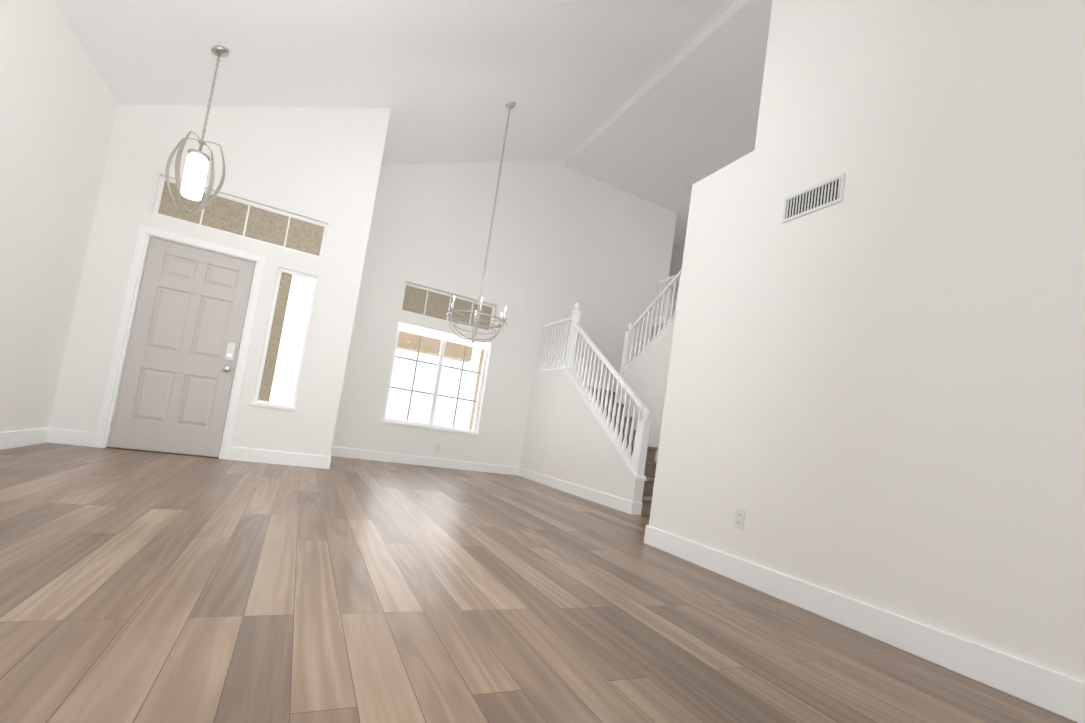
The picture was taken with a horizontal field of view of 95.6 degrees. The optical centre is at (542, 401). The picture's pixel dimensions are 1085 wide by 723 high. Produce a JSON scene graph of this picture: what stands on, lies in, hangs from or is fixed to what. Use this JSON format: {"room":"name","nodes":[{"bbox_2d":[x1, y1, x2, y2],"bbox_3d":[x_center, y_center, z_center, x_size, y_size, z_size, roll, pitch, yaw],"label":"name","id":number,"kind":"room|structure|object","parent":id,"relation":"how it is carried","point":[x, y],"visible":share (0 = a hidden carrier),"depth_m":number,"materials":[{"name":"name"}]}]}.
{"room":"house entrance hall","nodes":[
{"label":"house entrance hall","id":0,"kind":"room"},
{"bbox_2d":[0,0,117,431],"bbox_3d":[-2.443,-1.361,0.756,0.200,3.460,8.570,10,-4,-26],"label":"wall","id":1,"kind":"structure","parent":0,"point":[58,106],"depth_m":3.71,"materials":[{"name":"paint"}]},
{"bbox_2d":[0,427,51,449],"bbox_3d":[-2.587,0.298,0.687,0.016,0.135,8.170,10,-4,-26],"label":"baseboard","id":2,"kind":"structure","parent":1,"relation":"attached to","point":[11,439],"depth_m":3.97,"materials":[{"name":"white wood"}]},
{"bbox_2d":[49,105,390,456],"bbox_3d":[-3.090,-1.572,5.074,2.320,4.296,0.160,10,-4,-26],"label":"wall","id":3,"kind":"structure","parent":0,"point":[320,165],"depth_m":5.04,"materials":[{"name":"paint"}]},
{"bbox_2d":[48,428,95,446],"bbox_3d":[-4.221,0.324,4.426,0.301,0.135,0.016,10,-4,-26],"label":"baseboard","id":4,"kind":"structure","parent":3,"relation":"attached to","point":[59,436],"depth_m":4.42,"materials":[{"name":"white wood"}]},
{"bbox_2d":[108,237,255,456],"bbox_3d":[-3.498,-0.509,4.811,0.888,2.018,0.117,10,-4,-26],"label":"entry door","id":5,"kind":"structure","parent":3,"relation":"in","point":[184,342],"depth_m":4.82,"materials":[{"name":"grey wood"}]},
{"bbox_2d":[93,176,327,459],"bbox_3d":[-3.234,-0.760,4.993,1.587,2.640,0.180,10,-4,-26],"label":"door frame","id":6,"kind":"structure","parent":3,"relation":"attached to","point":[123,328],"depth_m":4.93,"materials":[{"name":"white wood"}]},
{"bbox_2d":[158,181,323,255],"bbox_3d":[-3.056,-1.863,5.084,1.435,0.330,0.010,10,-4,-26],"label":"window","id":7,"kind":"structure","parent":3,"relation":"in","point":[223,214],"depth_m":5.08,"materials":[{"name":"white glass"}]},
{"bbox_2d":[228,446,331,468],"bbox_3d":[-2.739,0.592,5.148,0.921,0.135,0.016,10,-4,-26],"label":"baseboard","id":8,"kind":"structure","parent":3,"relation":"attached to","point":[236,453],"depth_m":5.13,"materials":[{"name":"white wood"}]},
{"bbox_2d":[258,272,314,404],"bbox_3d":[-2.720,-0.668,5.243,0.320,1.370,0.010,10,-4,-26],"label":"window","id":9,"kind":"structure","parent":3,"relation":"in","point":[285,346],"depth_m":5.24,"materials":[{"name":"white"}]},
{"bbox_2d":[54,0,737,165],"bbox_3d":[0.058,-3.569,2.826,5.720,2.681,10.100,10,-4,-26],"label":"ceiling","id":10,"kind":"structure","parent":0,"point":[445,81],"depth_m":4.85,"materials":[{"name":"paint"}]},
{"bbox_2d":[165,46,228,214],"bbox_3d":[-2.843,-2.282,4.138,0.343,1.466,0.343,5,-5,40],"label":"pendant light","id":11,"kind":"object","parent":10,"relation":"hanging from","point":[194,176],"visible":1,"depth_m":4.09,"materials":[{"name":"silver metal"}]},
{"bbox_2d":[446,102,515,342],"bbox_3d":[-0.618,-2.217,6.045,0.734,3.076,0.746,10,-4,-26],"label":"dining chandelier","id":12,"kind":"object","parent":10,"relation":"hanging from","point":[510,105],"visible":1,"depth_m":6.00,"materials":[{"name":"grey metal"}]},
{"bbox_2d":[332,159,676,466],"bbox_3d":[-0.307,-1.582,8.155,5.600,5.549,0.200,10,-4,-26],"label":"wall","id":13,"kind":"structure","parent":0,"point":[563,240],"depth_m":7.87,"materials":[{"name":"paint"}]},
{"bbox_2d":[332,446,519,474],"bbox_3d":[-1.692,0.901,7.360,2.930,0.135,0.016,10,-4,-26],"label":"baseboard","id":14,"kind":"structure","parent":13,"relation":"attached to","point":[336,451],"depth_m":7.30,"materials":[{"name":"white wood"}]},
{"bbox_2d":[380,283,494,435],"bbox_3d":[-1.542,-0.618,7.523,1.510,2.100,0.195,10,-4,-26],"label":"window","id":15,"kind":"structure","parent":13,"relation":"in","point":[426,302],"depth_m":7.55,"materials":[{"name":"white"}]},
{"bbox_2d":[398,322,489,349],"bbox_3d":[-1.481,-0.992,7.536,1.430,0.117,0.055,10,-4,-26],"label":"blind stack","id":16,"kind":"object","parent":15,"relation":"attached to","point":[426,332],"visible":0.96,"depth_m":7.48,"materials":[{"name":"white plastic"}]},
{"bbox_2d":[435,444,440,451],"label":"outlet plates","id":17,"kind":"object","parent":13,"relation":"attached to","point":[438,447],"depth_m":7.42,"materials":[{"name":"white plastic"}]},
{"bbox_2d":[0,443,1076,722],"bbox_3d":[0.375,1.022,2.982,7.890,0.120,10.100,10,-4,-26],"label":"floor","id":18,"kind":"structure","parent":0,"point":[146,587],"depth_m":1.78,"materials":[{"name":"brown wood"}]},
{"bbox_2d":[585,387,656,515],"bbox_3d":[1.566,0.005,7.147,2.100,2.815,3.254,10,-4,-26],"label":"steps","id":19,"kind":"structure","parent":18,"relation":"on","point":[650,469],"depth_m":6.40,"materials":[{"name":"wood"}]},
{"bbox_2d":[520,369,644,502],"bbox_3d":[0.456,0.377,6.720,0.120,1.700,3.050,10,-4,-26],"label":"wall","id":20,"kind":"structure","parent":0,"point":[566,438],"depth_m":6.75,"materials":[{"name":"paint"}]},
{"bbox_2d":[516,468,635,514],"bbox_3d":[0.286,1.139,6.628,0.016,0.135,3.066,10,-4,-26],"label":"baseboard","id":21,"kind":"structure","parent":20,"relation":"attached to","point":[617,503],"depth_m":6.15,"materials":[{"name":"white wood"}]},
{"bbox_2d":[533,356,646,480],"bbox_3d":[0.488,0.179,6.727,0.150,1.358,3.065,10,-4,-26],"label":"trim","id":22,"kind":"structure","parent":20,"relation":"on","point":[618,448],"depth_m":6.13,"materials":[{"name":"white wood"}]},
{"bbox_2d":[615,319,674,461],"bbox_3d":[2.200,-1.341,5.906,0.120,5.480,3.880,10,-4,-26],"label":"wall","id":23,"kind":"structure","parent":0,"point":[644,375],"depth_m":6.77,"materials":[{"name":"paint"}]},
{"bbox_2d":[638,315,675,355],"bbox_3d":[1.904,-0.977,6.379,0.150,1.316,2.770,10,-4,-26],"label":"trim","id":24,"kind":"structure","parent":23,"relation":"on","point":[673,318],"depth_m":6.87,"materials":[{"name":"white wood"}]},
{"bbox_2d":[538,269,681,476],"bbox_3d":[1.802,-0.718,6.931,2.326,3.680,3.840,10,-4,-26],"label":"stair railing","id":25,"kind":"object","parent":24,"relation":"on","point":[639,455],"visible":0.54,"depth_m":6.80,"materials":[{"name":"white wood"}]},
{"bbox_2d":[651,323,667,340],"bbox_3d":[3.469,-1.253,6.102,2.330,0.300,12.600,10,-4,-26],"label":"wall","id":26,"kind":"structure","parent":0,"point":[656,330],"depth_m":8.99,"materials":[{"name":"paint"}]},
{"bbox_2d":[565,0,771,243],"bbox_3d":[3.457,-3.871,6.068,3.520,0.300,12.950,10,-4,-26],"label":"ceiling","id":27,"kind":"structure","parent":0,"point":[668,133],"depth_m":6.84,"materials":[{"name":"paint"}]},
{"bbox_2d":[667,239,684,316],"bbox_3d":[4.715,-2.278,6.793,0.150,2.780,12.750,10,-4,-26],"label":"wall","id":28,"kind":"structure","parent":0,"point":[677,258],"depth_m":10.59,"materials":[{"name":"paint"}]},
{"bbox_2d":[649,0,1084,681],"bbox_3d":[3.178,-1.539,1.811,1.750,5.580,5.540,10,-4,-26],"label":"wall","id":29,"kind":"structure","parent":0,"point":[875,390],"depth_m":2.36,"materials":[{"name":"paint"}]},
{"bbox_2d":[734,508,745,528],"label":"outlet plates","id":30,"kind":"object","parent":29,"relation":"attached to","point":[739,520],"depth_m":2.99,"materials":[{"name":"white plastic"}]},
{"bbox_2d":[782,173,845,222],"bbox_3d":[1.589,-1.192,2.905,0.009,0.160,0.380,10,-4,-26],"label":"air vent","id":31,"kind":"object","parent":29,"relation":"in","point":[827,193],"visible":1,"depth_m":2.89,"materials":[{"name":"white metal"}]},
{"bbox_2d":[644,525,1084,722],"bbox_3d":[1.955,1.007,1.335,0.016,0.135,5.356,10,-4,-26],"label":"baseboard","id":32,"kind":"structure","parent":29,"relation":"attached to","point":[1048,689],"depth_m":2.12,"materials":[{"name":"white wood"}]},
{"label":"outside","id":33,"kind":"structure","parent":0,"visible":0},
{"bbox_3d":[-3.832,0.820,8.440,28.000,0.130,42.000,10,-4,-26],"label":"ground","id":34,"kind":"structure","parent":33,"visible":0},
{"bbox_2d":[385,331,484,429],"bbox_3d":[-1.725,-0.273,12.615,17.000,3.220,8.940,10,-4,-26],"label":"porch","id":35,"kind":"object","parent":34,"relation":"on","point":[436,352],"depth_m":10.33,"materials":[{"name":"paint"}]}
]}

